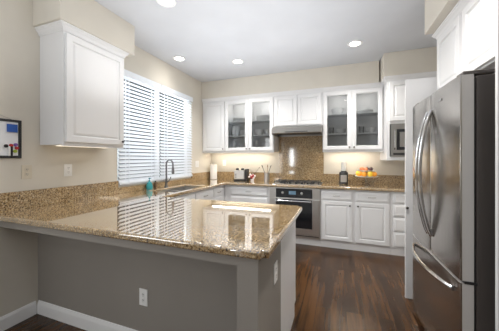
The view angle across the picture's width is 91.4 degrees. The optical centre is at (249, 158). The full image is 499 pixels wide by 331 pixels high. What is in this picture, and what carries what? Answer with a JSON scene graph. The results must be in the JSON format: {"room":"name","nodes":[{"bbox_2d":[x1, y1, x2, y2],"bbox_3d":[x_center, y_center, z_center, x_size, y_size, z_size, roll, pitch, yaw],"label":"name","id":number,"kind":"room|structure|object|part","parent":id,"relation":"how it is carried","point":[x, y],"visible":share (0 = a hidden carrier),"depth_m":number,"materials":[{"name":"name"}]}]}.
{"room":"kitchen","nodes":[
{"label":"kitchen","id":0,"kind":"room"},
{"bbox_2d":[33,0,134,56],"bbox_3d":[-1.545,-1.279,2.358,0.350,0.320,0.760,0,0,20],"label":"wall","id":1,"kind":"structure","parent":0,"point":[89,16],"depth_m":2.18,"materials":[{"name":"beige paint"}]},
{"bbox_2d":[0,0,210,316],"bbox_3d":[-2.138,-0.055,1.462,0.150,2.768,7.500,0,0,20],"label":"wall","id":2,"kind":"structure","parent":0,"point":[19,39],"depth_m":2.05,"materials":[{"name":"beige paint"}]},
{"bbox_2d":[0,115,21,157],"bbox_3d":[-1.928,-0.182,1.795,0.016,0.361,0.400,0,0,20],"label":"whiteboard","id":3,"kind":"object","parent":2,"relation":"attached to","point":[6,137],"visible":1,"depth_m":1.91,"materials":[{"name":"white"}]},
{"bbox_2d":[7,124,17,132],"bbox_3d":[-1.875,-0.237,1.925,0.009,0.063,0.066,0,0,20],"label":"magnet","id":4,"kind":"object","parent":3,"relation":"attached to","point":[10,127],"visible":1,"depth_m":1.92,"materials":[{"name":"blue plastic"}]},
{"bbox_2d":[0,301,36,330],"bbox_3d":[-2.586,1.274,-0.004,0.014,0.110,4.440,0,0,20],"label":"baseboard","id":5,"kind":"structure","parent":2,"relation":"attached to","point":[27,311],"depth_m":1.96,"materials":[{"name":"white wood"}]},
{"bbox_2d":[21,165,31,178],"bbox_3d":[-1.849,0.114,2.022,0.008,0.116,0.072,0,0,20],"label":"socket","id":6,"kind":"object","parent":2,"relation":"attached to","point":[26,170],"visible":1,"depth_m":2.02,"materials":[{"name":"beige plastic"}]},
{"bbox_2d":[64,164,71,175],"bbox_3d":[-1.736,0.114,2.332,0.008,0.116,0.072,0,0,20],"label":"power outlet","id":7,"kind":"object","parent":2,"relation":"attached to","point":[67,167],"visible":1,"depth_m":2.33,"materials":[{"name":"white plastic"}]},
{"bbox_2d":[35,19,128,148],"bbox_3d":[-1.554,-0.611,2.334,0.348,1.015,0.676,0,0,20],"label":"upper cabinet","id":8,"kind":"object","parent":2,"relation":"attached to","point":[82,74],"visible":0.99,"depth_m":2.12,"materials":[{"name":"white paint"}]},
{"bbox_3d":[-1.558,-1.087,2.336,0.339,0.062,0.676,0,0,20],"label":"crown moulding","id":9,"kind":"part","parent":8,"relation":"part of","materials":[{"name":"white paint"}]},
{"bbox_3d":[-1.444,-0.109,2.294,0.020,0.012,0.600,0,0,20],"label":"light rail","id":10,"kind":"part","parent":8,"relation":"part of","materials":[{"name":"white paint"}]},
{"bbox_3d":[-1.424,-0.589,2.287,0.021,0.904,0.576,0,0,20],"label":"door","id":11,"kind":"part","parent":8,"relation":"part of","materials":[{"name":"white paint"}]},
{"bbox_2d":[0,172,209,212],"bbox_3d":[-1.348,0.341,3.376,0.020,0.147,3.359,0,0,20],"label":"backsplash","id":12,"kind":"structure","parent":2,"relation":"attached to","point":[9,201],"depth_m":2.30,"materials":[{"name":"stone"}]},
{"bbox_2d":[117,79,190,185],"bbox_3d":[-1.350,-0.366,3.593,0.129,1.400,1.525,0,0,20],"label":"window","id":13,"kind":"structure","parent":2,"relation":"in","point":[124,79],"depth_m":3.51,"materials":[{"name":"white glass"}]},
{"bbox_2d":[118,69,160,184],"bbox_3d":[-1.418,-0.376,3.184,0.058,1.380,0.702,0,0,20],"label":"window blind","id":14,"kind":"object","parent":13,"relation":"attached to","point":[130,76],"visible":0.79,"depth_m":3.16,"materials":[{"name":"white plastic"}]},
{"bbox_3d":[-1.417,0.303,3.184,0.052,0.022,0.702,0,0,20],"label":"rail","id":15,"kind":"part","parent":14,"relation":"part of","materials":[{"name":"white"}]},
{"bbox_3d":[-1.326,0.325,3.585,0.078,0.018,1.523,0,0,20],"label":"sill","id":16,"kind":"part","parent":13,"relation":"part of","materials":[{"name":"white wood"}]},
{"bbox_2d":[159,84,192,179],"bbox_3d":[-1.157,-0.376,3.900,0.058,1.380,0.809,0,0,20],"label":"window blind","id":17,"kind":"object","parent":13,"relation":"attached to","point":[178,164],"visible":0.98,"depth_m":3.85,"materials":[{"name":"white plastic"}]},
{"bbox_3d":[-1.156,0.303,3.899,0.052,0.022,0.809,0,0,20],"label":"rail","id":18,"kind":"part","parent":17,"relation":"part of","materials":[{"name":"white"}]},
{"bbox_2d":[38,233,280,330],"bbox_3d":[-0.862,0.893,1.692,2.090,0.872,0.468,0,0,20],"label":"wall","id":19,"kind":"structure","parent":0,"point":[98,280],"depth_m":1.66,"materials":[{"name":"grey paint"}]},
{"bbox_2d":[37,300,137,330],"bbox_3d":[-0.888,1.274,1.751,1.970,0.110,0.014,0,0,20],"label":"baseboard","id":20,"kind":"structure","parent":19,"relation":"attached to","point":[77,319],"depth_m":1.92,"materials":[{"name":"white wood"}]},
{"bbox_2d":[0,221,236,265],"bbox_3d":[-0.987,0.482,1.502,1.985,0.050,0.025,0,0,20],"label":"trim","id":21,"kind":"structure","parent":19,"relation":"attached to","point":[225,259],"depth_m":1.37,"materials":[{"name":"beige paint"}]},
{"bbox_2d":[139,288,147,306],"bbox_3d":[-0.741,0.971,1.700,0.072,0.116,0.008,0,0,20],"label":"power outlet","id":22,"kind":"object","parent":19,"relation":"attached to","point":[143,293],"visible":1,"depth_m":1.70,"materials":[{"name":"white plastic"}]},
{"bbox_2d":[274,260,277,284],"bbox_3d":[0.153,0.661,1.413,0.008,0.116,0.072,0,0,20],"label":"power outlet","id":23,"kind":"object","parent":19,"relation":"attached to","point":[276,262],"visible":1,"depth_m":1.40,"materials":[{"name":"white plastic"}]},
{"bbox_2d":[4,243,424,330],"bbox_3d":[-0.260,1.359,0.776,3.850,0.060,7.500,0,0,20],"label":"floor","id":24,"kind":"structure","parent":0,"point":[337,289],"depth_m":2.36,"materials":[{"name":"brown wood"}]},
{"bbox_2d":[173,188,212,199],"bbox_3d":[-1.000,0.893,3.430,0.637,0.872,1.018,0,0,20],"label":"base cabinet","id":25,"kind":"object","parent":24,"relation":"on","point":[207,194],"visible":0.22,"depth_m":3.46,"materials":[{"name":"white paint"}]},
{"bbox_3d":[-0.826,0.549,3.101,0.021,0.130,0.480,0,0,20],"label":"drawer","id":26,"kind":"part","parent":25,"relation":"part of","materials":[{"name":"white paint"}]},
{"bbox_3d":[-0.655,0.549,3.568,0.021,0.130,0.485,0,0,20],"label":"drawer","id":27,"kind":"part","parent":25,"relation":"part of","materials":[{"name":"white paint"}]},
{"bbox_2d":[213,185,223,200],"bbox_3d":[-0.754,0.893,4.104,0.637,0.872,0.414,0,0,20],"label":"base cabinet","id":28,"kind":"object","parent":24,"relation":"on","point":[218,192],"visible":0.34,"depth_m":3.99,"materials":[{"name":"white paint"}]},
{"bbox_3d":[-0.508,0.549,3.970,0.021,0.130,0.290,0,0,20],"label":"drawer","id":29,"kind":"part","parent":28,"relation":"part of","materials":[{"name":"white paint"}]},
{"bbox_3d":[-0.508,0.919,3.970,0.021,0.570,0.290,0,0,20],"label":"door","id":30,"kind":"part","parent":28,"relation":"part of","materials":[{"name":"white paint"}]},
{"bbox_2d":[225,185,269,203],"bbox_3d":[0.040,0.893,4.319,0.809,0.872,0.637,0,0,20],"label":"base cabinet","id":31,"kind":"object","parent":24,"relation":"on","point":[236,193],"visible":0.34,"depth_m":4.04,"materials":[{"name":"white paint"}]},
{"bbox_3d":[-0.014,0.774,4.044,0.650,0.270,0.021,0,0,20],"label":"drawer","id":32,"kind":"part","parent":31,"relation":"part of","materials":[{"name":"white paint"}]},
{"bbox_3d":[-0.014,0.551,4.044,0.650,0.135,0.021,0,0,20],"label":"drawer","id":33,"kind":"part","parent":31,"relation":"part of","materials":[{"name":"white paint"}]},
{"bbox_2d":[281,220,295,330],"bbox_3d":[-0.671,0.893,2.214,2.086,0.872,0.637,0,0,20],"label":"base cabinet","id":34,"kind":"object","parent":24,"relation":"on","point":[288,242],"visible":0.03,"depth_m":1.80,"materials":[{"name":"white paint"}]},
{"bbox_3d":[0.280,1.279,1.806,0.018,0.100,0.524,0,0,20],"label":"panel","id":35,"kind":"part","parent":34,"relation":"part of","materials":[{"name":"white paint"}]},
{"bbox_2d":[270,187,319,245],"bbox_3d":[0.775,0.894,4.008,0.782,0.870,0.638,0,0,20],"label":"wall oven","id":36,"kind":"object","parent":24,"relation":"on","point":[308,220],"visible":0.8,"depth_m":3.71,"materials":[{"name":"silver metal"}]},
{"bbox_3d":[0.670,0.657,3.735,0.553,0.020,0.054,0,0,20],"label":"handle","id":37,"kind":"part","parent":36,"relation":"part of","materials":[{"name":"silver metal"}]},
{"bbox_3d":[0.685,0.544,3.775,0.562,0.140,0.008,0,0,20],"label":"control panel","id":38,"kind":"part","parent":36,"relation":"part of","materials":[{"name":"black glass"}]},
{"bbox_3d":[0.688,0.894,3.768,0.742,0.530,0.018,0,0,20],"label":"door","id":39,"kind":"part","parent":36,"relation":"part of","materials":[{"name":"black glass"}]},
{"bbox_2d":[320,189,390,254],"bbox_3d":[1.595,0.893,3.751,0.930,0.872,0.637,0,0,20],"label":"base cabinet","id":40,"kind":"object","parent":24,"relation":"on","point":[357,220],"visible":0.94,"depth_m":3.48,"materials":[{"name":"white paint"}]},
{"bbox_3d":[1.276,0.549,3.573,0.417,0.130,0.021,0,0,20],"label":"drawer","id":41,"kind":"part","parent":40,"relation":"part of","materials":[{"name":"white paint"}]},
{"bbox_3d":[1.276,0.919,3.573,0.417,0.570,0.021,0,0,20],"label":"door","id":42,"kind":"part","parent":40,"relation":"part of","materials":[{"name":"white paint"}]},
{"bbox_3d":[1.718,0.549,3.412,0.417,0.130,0.021,0,0,20],"label":"drawer","id":43,"kind":"part","parent":40,"relation":"part of","materials":[{"name":"white paint"}]},
{"bbox_3d":[1.718,0.919,3.412,0.417,0.570,0.021,0,0,20],"label":"door","id":44,"kind":"part","parent":40,"relation":"part of","materials":[{"name":"white paint"}]},
{"bbox_2d":[391,192,404,255],"bbox_3d":[2.222,0.893,3.525,0.400,0.872,0.632,0,0,20],"label":"base cabinet","id":45,"kind":"object","parent":24,"relation":"on","point":[397,198],"visible":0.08,"depth_m":3.30,"materials":[{"name":"white paint"}]},
{"bbox_2d":[0,172,404,259],"bbox_3d":[0.449,0.361,2.718,3.848,0.189,3.363,0,0,20],"label":"countertop","id":46,"kind":"structure","parent":45,"relation":"on","point":[136,213],"depth_m":1.87,"materials":[{"name":"brown stone"}]},
{"bbox_2d":[146,178,152,189],"bbox_3d":[-1.333,0.336,3.244,0.082,0.154,0.082,0,0,20],"label":"soap bottle","id":47,"kind":"object","parent":46,"relation":"on","point":[149,185],"visible":1,"depth_m":3.21,"materials":[{"name":"teal plastic"}]},
{"bbox_2d":[164,159,173,186],"bbox_3d":[-1.138,0.212,3.462,0.178,0.401,0.056,0,0,28],"label":"faucet","id":48,"kind":"object","parent":46,"relation":"on","point":[172,172],"visible":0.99,"depth_m":3.47,"materials":[{"name":"silver metal"}]},
{"bbox_3d":[-1.135,0.157,3.459,0.152,0.291,0.023,0,0,29],"label":"spout","id":49,"kind":"part","parent":48,"relation":"part of","materials":[{"name":"silver metal"}]},
{"bbox_2d":[158,186,197,191],"bbox_3d":[-0.970,0.533,3.388,0.371,0.195,0.756,0,0,20],"label":"sink","id":50,"kind":"object","parent":46,"relation":"in","point":[177,189],"visible":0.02,"depth_m":3.65,"materials":[{"name":"silver metal"}]},
{"bbox_2d":[210,163,216,179],"bbox_3d":[-0.705,0.251,4.776,0.150,0.325,0.150,0,0,20],"label":"paper towel","id":51,"kind":"object","parent":46,"relation":"on","point":[213,168],"visible":0.99,"depth_m":4.72,"materials":[{"name":"white paper"}]},
{"bbox_2d":[234,168,248,180],"bbox_3d":[-0.150,0.298,4.545,0.250,0.230,0.204,0,0,13],"label":"toaster","id":52,"kind":"object","parent":46,"relation":"on","point":[239,175],"visible":1,"depth_m":4.46,"materials":[{"name":"silver plastic"}]},
{"bbox_2d":[248,167,259,180],"bbox_3d":[0.084,0.286,4.488,0.216,0.254,0.109,0,0,3],"label":"vase","id":53,"kind":"object","parent":46,"relation":"on","point":[252,176],"visible":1,"depth_m":4.45,"materials":[{"name":"white ceramic"}]},
{"bbox_2d":[264,173,269,181],"bbox_3d":[0.309,0.337,4.347,0.100,0.152,0.100,0,0,20],"label":"utensil crock","id":54,"kind":"object","parent":46,"relation":"on","point":[266,175],"visible":0.98,"depth_m":4.31,"materials":[{"name":"silver metal"}]},
{"bbox_2d":[272,179,322,185],"bbox_3d":[0.800,0.393,4.014,0.760,0.040,0.450,0,0,20],"label":"cooktop","id":55,"kind":"object","parent":46,"relation":"in","point":[280,181],"visible":1,"depth_m":3.91,"materials":[{"name":"silver metal"}]},
{"bbox_2d":[339,162,347,183],"bbox_3d":[1.529,0.235,3.955,0.148,0.356,0.148,0,0,20],"label":"blender","id":56,"kind":"object","parent":46,"relation":"on","point":[343,175],"visible":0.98,"depth_m":3.91,"materials":[{"name":"black plastic"}]},
{"bbox_3d":[1.529,0.318,3.955,0.148,0.190,0.148,0,0,20],"label":"motor","id":57,"kind":"part","parent":56,"relation":"part of","materials":[{"name":"black plastic"}]},
{"bbox_2d":[341,162,345,170],"bbox_3d":[1.529,0.130,3.955,0.080,0.146,0.080,0,0,20],"label":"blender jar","id":58,"kind":"object","parent":56,"relation":"on","point":[343,164],"depth_m":3.92,"materials":[{"name":"clear glass"}]},
{"bbox_2d":[355,170,377,184],"bbox_3d":[1.820,0.299,3.791,0.336,0.228,0.336,0,0,20],"label":"fruit stand","id":59,"kind":"object","parent":46,"relation":"on","point":[366,176],"visible":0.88,"depth_m":3.75,"materials":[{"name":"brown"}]},
{"bbox_3d":[1.820,0.284,3.791,0.336,0.020,0.336,0,0,20],"label":"plate","id":60,"kind":"part","parent":59,"relation":"part of","materials":[{"name":"white ceramic"}]},
{"bbox_3d":[2.127,1.109,3.263,0.340,0.190,0.021,0,0,20],"label":"drawer","id":61,"kind":"part","parent":45,"relation":"part of","materials":[{"name":"white paint"}]},
{"bbox_3d":[2.127,0.904,3.263,0.340,0.180,0.021,0,0,20],"label":"drawer","id":62,"kind":"part","parent":45,"relation":"part of","materials":[{"name":"white paint"}]},
{"bbox_3d":[2.127,0.714,3.263,0.340,0.160,0.021,0,0,20],"label":"drawer","id":63,"kind":"part","parent":45,"relation":"part of","materials":[{"name":"white paint"}]},
{"bbox_3d":[2.127,0.549,3.263,0.340,0.130,0.021,0,0,20],"label":"drawer","id":64,"kind":"part","parent":45,"relation":"part of","materials":[{"name":"white paint"}]},
{"bbox_2d":[405,77,436,298],"bbox_3d":[1.863,0.291,2.172,0.815,2.075,0.048,0,0,20],"label":"panel","id":65,"kind":"object","parent":24,"relation":"on","point":[416,90],"visible":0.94,"depth_m":2.30,"materials":[{"name":"white paint"}]},
{"bbox_2d":[411,68,494,330],"bbox_3d":[1.612,0.430,1.600,0.880,1.797,0.899,0,0,20],"label":"refrigerator","id":66,"kind":"object","parent":24,"relation":"on","point":[453,246],"visible":1,"depth_m":1.34,"materials":[{"name":"metal"}]},
{"bbox_3d":[1.255,0.104,1.769,0.094,0.880,0.027,0,0,20],"label":"handle","id":67,"kind":"part","parent":66,"relation":"part of","materials":[{"name":"silver metal"}]},
{"bbox_3d":[1.384,0.104,1.924,0.064,1.100,0.442,0,0,20],"label":"door","id":68,"kind":"part","parent":66,"relation":"part of","materials":[{"name":"silver metal"}]},
{"bbox_3d":[1.231,0.104,1.704,0.094,0.880,0.027,0,0,20],"label":"handle","id":69,"kind":"part","parent":66,"relation":"part of","materials":[{"name":"silver metal"}]},
{"bbox_3d":[1.246,0.734,1.736,0.089,0.027,0.755,0,0,20],"label":"handle","id":70,"kind":"part","parent":66,"relation":"part of","materials":[{"name":"silver metal"}]},
{"bbox_3d":[1.307,0.977,1.713,0.064,0.615,0.891,0,0,20],"label":"freezer drawer","id":71,"kind":"part","parent":66,"relation":"part of","materials":[{"name":"silver metal"}]},
{"bbox_3d":[1.230,0.104,1.503,0.064,1.100,0.442,0,0,20],"label":"door","id":72,"kind":"part","parent":66,"relation":"part of","materials":[{"name":"silver metal"}]},
{"bbox_2d":[495,0,498,330],"bbox_3d":[1.526,0.109,1.067,0.690,2.440,0.022,0,0,20],"label":"panel","id":73,"kind":"object","parent":24,"relation":"on","point":[496,1],"visible":1,"depth_m":1.18,"materials":[{"name":"white paint"}]},
{"bbox_2d":[94,0,436,81],"bbox_3d":[-0.260,-1.489,0.776,4.150,0.100,7.800,0,0,20],"label":"ceiling","id":74,"kind":"structure","parent":0,"point":[270,36],"depth_m":2.74,"materials":[{"name":"paint"}]},
{"bbox_2d":[156,0,175,6],"bbox_3d":[-0.763,-1.436,2.227,0.180,0.006,0.180,0,0,20],"label":"recessed light","id":75,"kind":"object","parent":74,"relation":"in","point":[166,3],"visible":1,"depth_m":2.25,"materials":[{"name":"white"}]},
{"bbox_2d":[173,56,185,60],"bbox_3d":[-1.013,-1.436,3.510,0.180,0.006,0.180,0,0,20],"label":"recessed light","id":76,"kind":"object","parent":74,"relation":"in","point":[177,58],"visible":1,"depth_m":3.50,"materials":[{"name":"white"}]},
{"bbox_2d":[232,59,243,63],"bbox_3d":[-0.171,-1.436,3.618,0.180,0.006,0.180,0,0,20],"label":"recessed light","id":77,"kind":"object","parent":74,"relation":"in","point":[235,61],"visible":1,"depth_m":3.61,"materials":[{"name":"white"}]},
{"bbox_2d":[347,40,362,46],"bbox_3d":[1.322,-1.436,3.052,0.180,0.006,0.180,0,0,20],"label":"recessed light","id":78,"kind":"object","parent":74,"relation":"in","point":[355,43],"visible":1,"depth_m":3.04,"materials":[{"name":"white"}]},
{"bbox_2d":[211,136,404,200],"bbox_3d":[1.052,-0.055,4.369,4.150,2.768,0.150,0,0,20],"label":"wall","id":79,"kind":"structure","parent":0,"point":[354,161],"depth_m":4.18,"materials":[{"name":"beige paint"}]},
{"bbox_2d":[202,97,224,152],"bbox_3d":[-0.622,-0.608,4.696,0.476,1.020,0.382,0,0,20],"label":"upper cabinet","id":80,"kind":"object","parent":79,"relation":"attached to","point":[213,108],"visible":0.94,"depth_m":4.54,"materials":[{"name":"white paint"}]},
{"bbox_3d":[-0.678,-1.087,4.544,0.476,0.062,0.038,0,0,20],"label":"crown moulding","id":81,"kind":"part","parent":80,"relation":"part of","materials":[{"name":"white paint"}]},
{"bbox_2d":[224,92,277,152],"bbox_3d":[0.034,-0.608,4.457,0.918,1.020,0.382,0,0,20],"label":"upper cabinet","id":82,"kind":"object","parent":79,"relation":"attached to","point":[248,107],"visible":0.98,"depth_m":4.43,"materials":[{"name":"white paint"}]},
{"bbox_3d":[-0.233,-0.588,4.391,0.445,0.906,0.020,0,0,20],"label":"door","id":83,"kind":"part","parent":82,"relation":"part of","materials":[{"name":"white paint"}]},
{"bbox_3d":[-0.021,-1.087,4.304,0.918,0.062,0.038,0,0,20],"label":"crown moulding","id":84,"kind":"part","parent":82,"relation":"part of","materials":[{"name":"white paint"}]},
{"bbox_2d":[229,119,269,124],"bbox_3d":[0.046,-0.665,4.488,0.880,0.018,0.293,0,0,20],"label":"shelf","id":85,"kind":"object","parent":82,"relation":"attached to","point":[254,122],"depth_m":4.46,"materials":[{"name":"white paint"}]},
{"bbox_2d":[229,134,269,137],"bbox_3d":[0.046,-0.405,4.488,0.880,0.018,0.293,0,0,20],"label":"shelf","id":86,"kind":"object","parent":82,"relation":"attached to","point":[263,135],"depth_m":4.42,"materials":[{"name":"white paint"}]},
{"bbox_3d":[-0.012,-0.106,4.331,0.918,0.016,0.018,0,0,20],"label":"light rail","id":87,"kind":"part","parent":82,"relation":"part of","materials":[{"name":"white paint"}]},
{"bbox_2d":[254,131,263,134],"bbox_3d":[0.174,-0.450,4.429,0.190,0.070,0.190,0,0,5],"label":"bowl","id":88,"kind":"object","parent":82,"relation":"on","point":[255,132],"visible":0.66,"depth_m":4.36,"materials":[{"name":"white ceramic"}]},
{"bbox_3d":[0.194,-0.588,4.235,0.441,0.906,0.020,0,0,20],"label":"door","id":89,"kind":"part","parent":82,"relation":"part of","materials":[{"name":"white paint"}]},
{"bbox_2d":[273,88,322,126],"bbox_3d":[0.844,-0.826,4.166,0.798,0.585,0.372,0,0,20],"label":"upper cabinet","id":90,"kind":"object","parent":79,"relation":"attached to","point":[304,107],"visible":0.82,"depth_m":4.00,"materials":[{"name":"white paint"}]},
{"bbox_3d":[0.609,-0.795,4.083,0.375,0.492,0.021,0,0,20],"label":"door","id":91,"kind":"part","parent":90,"relation":"part of","materials":[{"name":"white paint"}]},
{"bbox_2d":[272,125,322,136],"bbox_3d":[0.819,-0.459,4.096,0.796,0.144,0.480,0,0,20],"label":"range hood","id":92,"kind":"object","parent":90,"relation":"attached to","point":[310,130],"visible":0.9,"depth_m":3.93,"materials":[{"name":"silver metal"}]},
{"bbox_3d":[0.786,-1.087,4.009,0.798,0.062,0.038,0,0,20],"label":"crown moulding","id":93,"kind":"part","parent":90,"relation":"part of","materials":[{"name":"white paint"}]},
{"bbox_3d":[0.971,-0.795,3.951,0.375,0.492,0.021,0,0,20],"label":"door","id":94,"kind":"part","parent":90,"relation":"part of","materials":[{"name":"white paint"}]},
{"bbox_2d":[279,136,323,181],"bbox_3d":[0.914,0.012,4.328,0.778,0.802,0.020,0,0,20],"label":"stone slab","id":95,"kind":"object","parent":79,"relation":"attached to","point":[300,157],"visible":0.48,"depth_m":4.32,"materials":[{"name":"stone"}]},
{"bbox_2d":[217,172,404,184],"bbox_3d":[1.032,0.341,4.285,3.827,0.147,0.020,0,0,20],"label":"backsplash","id":96,"kind":"structure","parent":79,"relation":"attached to","point":[330,178],"depth_m":4.04,"materials":[{"name":"stone"}]},
{"bbox_2d":[323,82,382,151],"bbox_3d":[1.621,-0.608,3.877,0.856,1.020,0.382,0,0,20],"label":"upper cabinet","id":97,"kind":"object","parent":79,"relation":"attached to","point":[353,98],"visible":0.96,"depth_m":3.86,"materials":[{"name":"white paint"}]},
{"bbox_3d":[1.370,-0.588,3.805,0.410,0.906,0.020,0,0,20],"label":"door","id":98,"kind":"part","parent":97,"relation":"part of","materials":[{"name":"white paint"}]},
{"bbox_2d":[331,110,343,113],"bbox_3d":[1.433,-0.740,3.969,0.190,0.070,0.190,0,0,-27],"label":"bowl","id":99,"kind":"object","parent":97,"relation":"on","point":[332,111],"visible":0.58,"depth_m":3.91,"materials":[{"name":"white ceramic"}]},
{"bbox_2d":[327,111,377,117],"bbox_3d":[1.632,-0.695,3.909,0.818,0.018,0.293,0,0,20],"label":"shelf","id":100,"kind":"object","parent":97,"relation":"attached to","point":[374,114],"depth_m":3.90,"materials":[{"name":"white paint"}]},
{"bbox_2d":[327,132,377,135],"bbox_3d":[1.632,-0.385,3.909,0.818,0.018,0.293,0,0,20],"label":"shelf","id":101,"kind":"object","parent":97,"relation":"attached to","point":[357,133],"depth_m":3.85,"materials":[{"name":"white paint"}]},
{"bbox_3d":[1.575,-0.106,3.751,0.856,0.016,0.018,0,0,20],"label":"light rail","id":102,"kind":"part","parent":97,"relation":"part of","materials":[{"name":"white paint"}]},
{"bbox_3d":[1.565,-1.087,3.725,0.856,0.062,0.038,0,0,20],"label":"crown moulding","id":103,"kind":"part","parent":97,"relation":"part of","materials":[{"name":"white paint"}]},
{"bbox_3d":[1.766,-0.588,3.661,0.410,0.906,0.020,0,0,20],"label":"door","id":104,"kind":"part","parent":97,"relation":"part of","materials":[{"name":"white paint"}]},
{"bbox_2d":[380,71,436,159],"bbox_3d":[2.333,-0.544,3.476,0.826,1.147,0.646,0,0,20],"label":"upper cabinet","id":105,"kind":"object","parent":79,"relation":"attached to","point":[393,86],"visible":0.22,"depth_m":3.30,"materials":[{"name":"white paint"}]},
{"bbox_3d":[2.059,-0.775,3.271,0.315,0.529,0.021,0,0,20],"label":"door","id":106,"kind":"part","parent":105,"relation":"part of","materials":[{"name":"white paint"}]},
{"bbox_2d":[390,123,404,156],"bbox_3d":[2.269,-0.246,3.394,0.596,0.446,0.448,0,0,20],"label":"microwave","id":107,"kind":"object","parent":105,"relation":"in","point":[397,131],"visible":0.32,"depth_m":3.28,"materials":[{"name":"silver metal"}]},
{"bbox_3d":[1.961,-0.253,3.286,0.016,0.271,0.034,0,0,20],"label":"handle","id":108,"kind":"part","parent":107,"relation":"part of","materials":[{"name":"silver metal"}]},
{"bbox_3d":[2.142,-0.253,3.229,0.330,0.280,0.008,0,0,20],"label":"door","id":109,"kind":"part","parent":107,"relation":"part of","materials":[{"name":"black glass"}]},
{"bbox_3d":[2.265,-1.087,3.289,0.826,0.062,0.228,0,0,20],"label":"crown moulding","id":110,"kind":"part","parent":105,"relation":"part of","materials":[{"name":"white paint"}]},
{"bbox_2d":[202,0,458,98],"bbox_3d":[0.526,-1.279,2.927,3.850,0.320,2.920,0,0,20],"label":"wall","id":111,"kind":"structure","parent":0,"point":[420,60],"depth_m":3.72,"materials":[{"name":"beige paint"}]},
{"bbox_3d":[1.619,-0.055,0.090,0.150,2.768,7.500,0,0,20],"label":"wall","id":112,"kind":"structure","parent":0,"visible":0},
{"bbox_2d":[432,0,494,89],"bbox_3d":[1.762,-0.837,1.594,0.611,0.562,1.123,0,0,20],"label":"upper cabinet","id":113,"kind":"object","parent":112,"relation":"attached to","point":[465,38],"visible":0.84,"depth_m":1.67,"materials":[{"name":"white paint"}]},
{"bbox_3d":[1.597,-0.804,1.953,0.021,0.472,0.425,0,0,20],"label":"door","id":114,"kind":"part","parent":113,"relation":"part of","materials":[{"name":"white paint"}]},
{"bbox_3d":[1.621,-1.087,1.645,0.312,0.062,1.123,0,0,20],"label":"crown moulding","id":115,"kind":"part","parent":113,"relation":"part of","materials":[{"name":"white paint"}]},
{"bbox_3d":[1.429,-0.804,1.496,0.021,0.472,0.470,0,0,20],"label":"door","id":116,"kind":"part","parent":113,"relation":"part of","materials":[{"name":"white paint"}]}
]}

